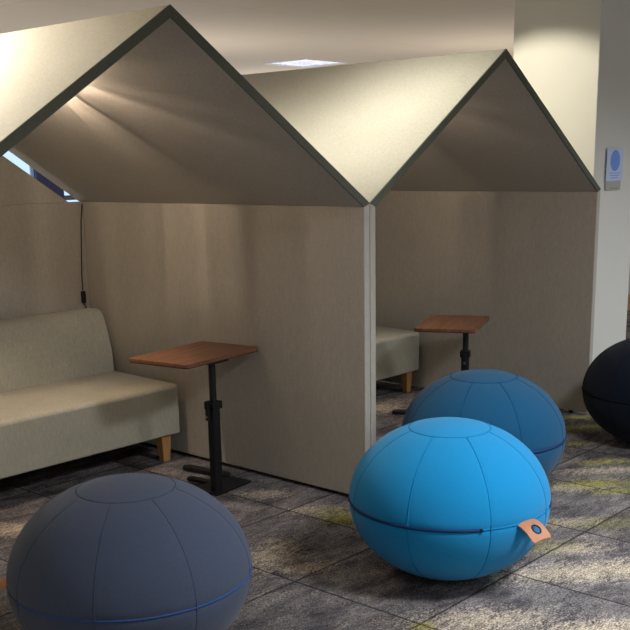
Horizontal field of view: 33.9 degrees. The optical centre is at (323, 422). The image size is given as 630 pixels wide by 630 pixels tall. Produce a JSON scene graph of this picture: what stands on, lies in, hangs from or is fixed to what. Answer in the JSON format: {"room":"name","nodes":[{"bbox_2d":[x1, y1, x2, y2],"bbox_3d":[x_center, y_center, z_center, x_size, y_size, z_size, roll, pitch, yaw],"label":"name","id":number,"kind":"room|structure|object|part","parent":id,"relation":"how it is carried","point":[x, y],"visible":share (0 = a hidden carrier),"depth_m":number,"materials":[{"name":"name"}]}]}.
{"room":"common room","nodes":[
{"label":"common room","id":0,"kind":"room"},
{"bbox_2d":[0,0,514,74],"bbox_3d":[0.156,-2.223,4.635,12.600,0.120,12.600,11,19,40],"label":"ceiling","id":1,"kind":"structure","parent":0,"point":[248,34],"depth_m":7.34,"materials":[{"name":"white paint"}]},
{"bbox_2d":[262,59,347,66],"bbox_3d":[-0.185,-3.582,10.159,0.600,0.096,0.600,11,19,40],"label":"ceiling light","id":2,"kind":"object","parent":1,"relation":"attached to","point":[301,62],"visible":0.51,"depth_m":10.22,"materials":[{"name":"white plastic"}]},
{"bbox_2d":[271,60,337,65],"bbox_3d":[-0.185,-3.549,10.167,0.560,0.008,0.560,11,19,40],"label":"diffuser","id":3,"kind":"object","parent":2,"relation":"attached to","point":[291,62],"depth_m":10.22,"materials":[{"name":"grey plastic"}]},
{"bbox_2d":[0,310,629,629],"bbox_3d":[0.197,0.309,5.268,12.600,0.100,12.600,11,19,40],"label":"floor","id":4,"kind":"structure","parent":0,"point":[313,569],"depth_m":4.19,"materials":[{"name":"carpet"}]},
{"bbox_2d":[0,308,179,478],"bbox_3d":[-1.701,-0.045,5.014,0.764,0.768,1.950,11,19,40],"label":"sofa","id":5,"kind":"object","parent":4,"relation":"on","point":[63,399],"visible":1,"depth_m":5.33,"materials":[{"name":"beige fabric"}]},
{"bbox_3d":[-1.903,-0.158,5.170,0.226,0.618,1.950,11,19,40],"label":"backrest","id":6,"kind":"part","parent":5,"relation":"part of","materials":[{"name":"beige fabric"}]},
{"bbox_3d":[-1.683,0.053,5.024,0.720,0.274,1.950,11,19,40],"label":"seat","id":7,"kind":"part","parent":5,"relation":"part of","materials":[{"name":"beige fabric"}]},
{"bbox_3d":[-0.855,0.130,5.530,0.056,0.152,0.066,11,19,40],"label":"leg","id":8,"kind":"part","parent":5,"relation":"part of","materials":[{"name":"brown wood"}]},
{"bbox_2d":[0,473,251,629],"bbox_3d":[-0.606,0.464,3.258,0.759,0.598,0.759,7,16,30],"label":"seat","id":9,"kind":"object","parent":4,"relation":"on","point":[124,551],"visible":1,"depth_m":2.98,"materials":[{"name":"fabric"}]},
{"bbox_2d":[0,4,369,496],"bbox_3d":[-1.290,-0.590,4.478,2.080,2.073,2.169,11,19,40],"label":"booth","id":10,"kind":"object","parent":4,"relation":"on","point":[207,215],"visible":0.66,"depth_m":4.93,"materials":[{"name":"beige fabric"}]},
{"bbox_2d":[81,204,86,308],"bbox_3d":[-1.357,-0.765,5.880,0.023,0.936,0.056,11,19,40],"label":"power cord","id":11,"kind":"object","parent":10,"relation":"hanging from","point":[83,293],"visible":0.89,"depth_m":5.86,"materials":[{"name":"black plastic"}]},
{"bbox_2d":[81,291,85,302],"bbox_3d":[-1.365,-0.716,5.880,0.022,0.070,0.026,11,19,40],"label":"switch","id":12,"kind":"object","parent":11,"relation":"attached to","point":[83,294],"depth_m":5.87,"materials":[{"name":"black plastic"}]},
{"bbox_3d":[-1.661,-1.140,3.925,2.074,0.722,1.082,11,19,40],"label":"roof panel","id":13,"kind":"part","parent":10,"relation":"part of","materials":[{"name":"beige fabric"}]},
{"bbox_3d":[-0.944,-1.348,4.708,2.074,0.722,1.082,11,19,40],"label":"roof panel","id":14,"kind":"part","parent":10,"relation":"part of","materials":[{"name":"beige fabric"}]},
{"bbox_2d":[129,341,257,495],"bbox_3d":[-0.640,-0.020,5.050,0.450,0.666,0.549,8,17,32],"label":"side table","id":15,"kind":"object","parent":4,"relation":"on","point":[193,355],"visible":0.95,"depth_m":4.93,"materials":[{"name":"brown wood"}]},
{"bbox_3d":[-0.545,-0.047,4.874,0.020,0.075,0.022,8,17,33],"label":"height lever","id":16,"kind":"part","parent":15,"relation":"part of","materials":[{"name":"black metal"}]},
{"bbox_3d":[-0.551,-0.292,4.865,0.160,0.008,0.140,8,17,32],"label":"mounting plate","id":17,"kind":"part","parent":15,"relation":"part of","materials":[{"name":"black metal"}]},
{"bbox_3d":[-0.502,0.308,5.084,0.170,0.010,0.270,8,17,33],"label":"plate","id":18,"kind":"part","parent":15,"relation":"part of","materials":[{"name":"black metal"}]},
{"bbox_2d":[376,326,418,392],"bbox_3d":[-0.278,-0.461,6.588,0.764,0.768,1.950,11,19,40],"label":"sofa","id":19,"kind":"object","parent":4,"relation":"on","point":[397,350],"visible":0.2,"depth_m":6.92,"materials":[{"name":"beige fabric"}]},
{"bbox_3d":[0.568,-0.286,7.104,0.056,0.152,0.066,11,19,40],"label":"leg","id":20,"kind":"part","parent":19,"relation":"part of","materials":[{"name":"brown wood"}]},
{"bbox_2d":[242,49,600,446],"bbox_3d":[0.145,-1.007,6.052,2.080,2.073,2.156,11,19,40],"label":"booth","id":21,"kind":"object","parent":4,"relation":"on","point":[480,203],"visible":0.42,"depth_m":6.29,"materials":[{"name":"beige fabric"}]},
{"bbox_3d":[-0.224,-1.558,5.501,2.074,0.722,1.076,11,19,40],"label":"roof panel","id":22,"kind":"part","parent":21,"relation":"part of","materials":[{"name":"beige fabric"}]},
{"bbox_3d":[0.488,-1.764,6.280,2.074,0.722,1.076,11,19,40],"label":"roof panel","id":23,"kind":"part","parent":21,"relation":"part of","materials":[{"name":"beige fabric"}]},
{"bbox_2d":[392,315,489,414],"bbox_3d":[0.685,-0.324,6.318,0.567,0.598,0.570,3,15,17],"label":"side table","id":24,"kind":"object","parent":4,"relation":"on","point":[465,324],"visible":0.6,"depth_m":6.10,"materials":[{"name":"brown wood"}]},
{"bbox_3d":[0.828,-0.370,6.077,0.020,0.075,0.022,2,14,13],"label":"height lever","id":25,"kind":"part","parent":24,"relation":"part of","materials":[{"name":"black metal"}]},
{"bbox_2d":[348,417,551,580],"bbox_3d":[0.475,0.281,3.921,0.764,0.598,0.765,1,14,6],"label":"seat","id":26,"kind":"object","parent":4,"relation":"on","point":[438,498],"visible":1,"depth_m":3.64,"materials":[{"name":"blue fabric"}]},
{"bbox_2d":[402,369,566,476],"bbox_3d":[0.741,0.050,4.826,0.765,0.598,0.764,-13,19,-41],"label":"seat","id":27,"kind":"object","parent":4,"relation":"on","point":[512,403],"visible":0.53,"depth_m":4.58,"materials":[{"name":"blue fabric"}]},
{"bbox_2d":[582,338,629,442],"bbox_3d":[1.810,-0.179,5.676,0.764,0.598,0.765,-2,14,-3],"label":"seat","id":28,"kind":"object","parent":4,"relation":"on","point":[606,382],"visible":1,"depth_m":5.51,"materials":[{"name":"black fabric"}]},
{"bbox_2d":[513,0,629,361],"bbox_3d":[1.577,-1.383,6.586,0.580,2.500,0.555,11,19,40],"label":"wall pillar","id":29,"kind":"structure","parent":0,"point":[574,55],"depth_m":6.20,"materials":[{"name":"paint"}]},
{"bbox_2d":[605,148,623,190],"bbox_3d":[1.771,-1.549,6.311,0.015,0.250,0.215,11,19,40],"label":"wall sign","id":30,"kind":"object","parent":29,"relation":"attached to","point":[614,167],"visible":1,"depth_m":6.30,"materials":[{"name":"paper"}]},
{"bbox_2d":[628,270,629,294],"bbox_3d":[4.399,-2.175,9.569,12.900,2.500,0.150,11,19,40],"label":"wall","id":31,"kind":"structure","parent":0,"point":[629,270],"depth_m":10.77,"materials":[{"name":"paint"}]},
{"bbox_2d":[627,295,629,309],"bbox_3d":[4.363,-1.024,9.794,12.600,0.160,0.015,11,19,40],"label":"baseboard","id":32,"kind":"structure","parent":31,"relation":"attached to","point":[628,305],"depth_m":10.80,"materials":[{"name":"brown wood"}]},
{"bbox_3d":[-4.598,-1.906,9.067,0.150,2.500,12.600,11,19,40],"label":"wall","id":33,"kind":"structure","parent":0,"visible":0},
{"bbox_2d":[31,167,34,177],"bbox_3d":[-3.865,-2.310,9.809,0.050,1.500,2.600,11,19,40],"label":"window","id":34,"kind":"structure","parent":33,"relation":"in","point":[32,169],"depth_m":10.72,"materials":[{"name":"glass"}]},
{"bbox_2d":[34,169,64,198],"bbox_3d":[-2.861,-2.376,10.834,0.029,1.900,0.320,11,19,40],"label":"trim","id":35,"kind":"structure","parent":33,"relation":"attached to","point":[38,176],"depth_m":10.78,"materials":[{"name":"metal"}]},
{"bbox_2d":[64,195,75,199],"bbox_3d":[-1.961,-2.861,11.891,0.050,1.500,2.650,11,19,40],"label":"window","id":36,"kind":"structure","parent":33,"relation":"in","point":[67,197],"depth_m":11.07,"materials":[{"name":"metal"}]}
]}

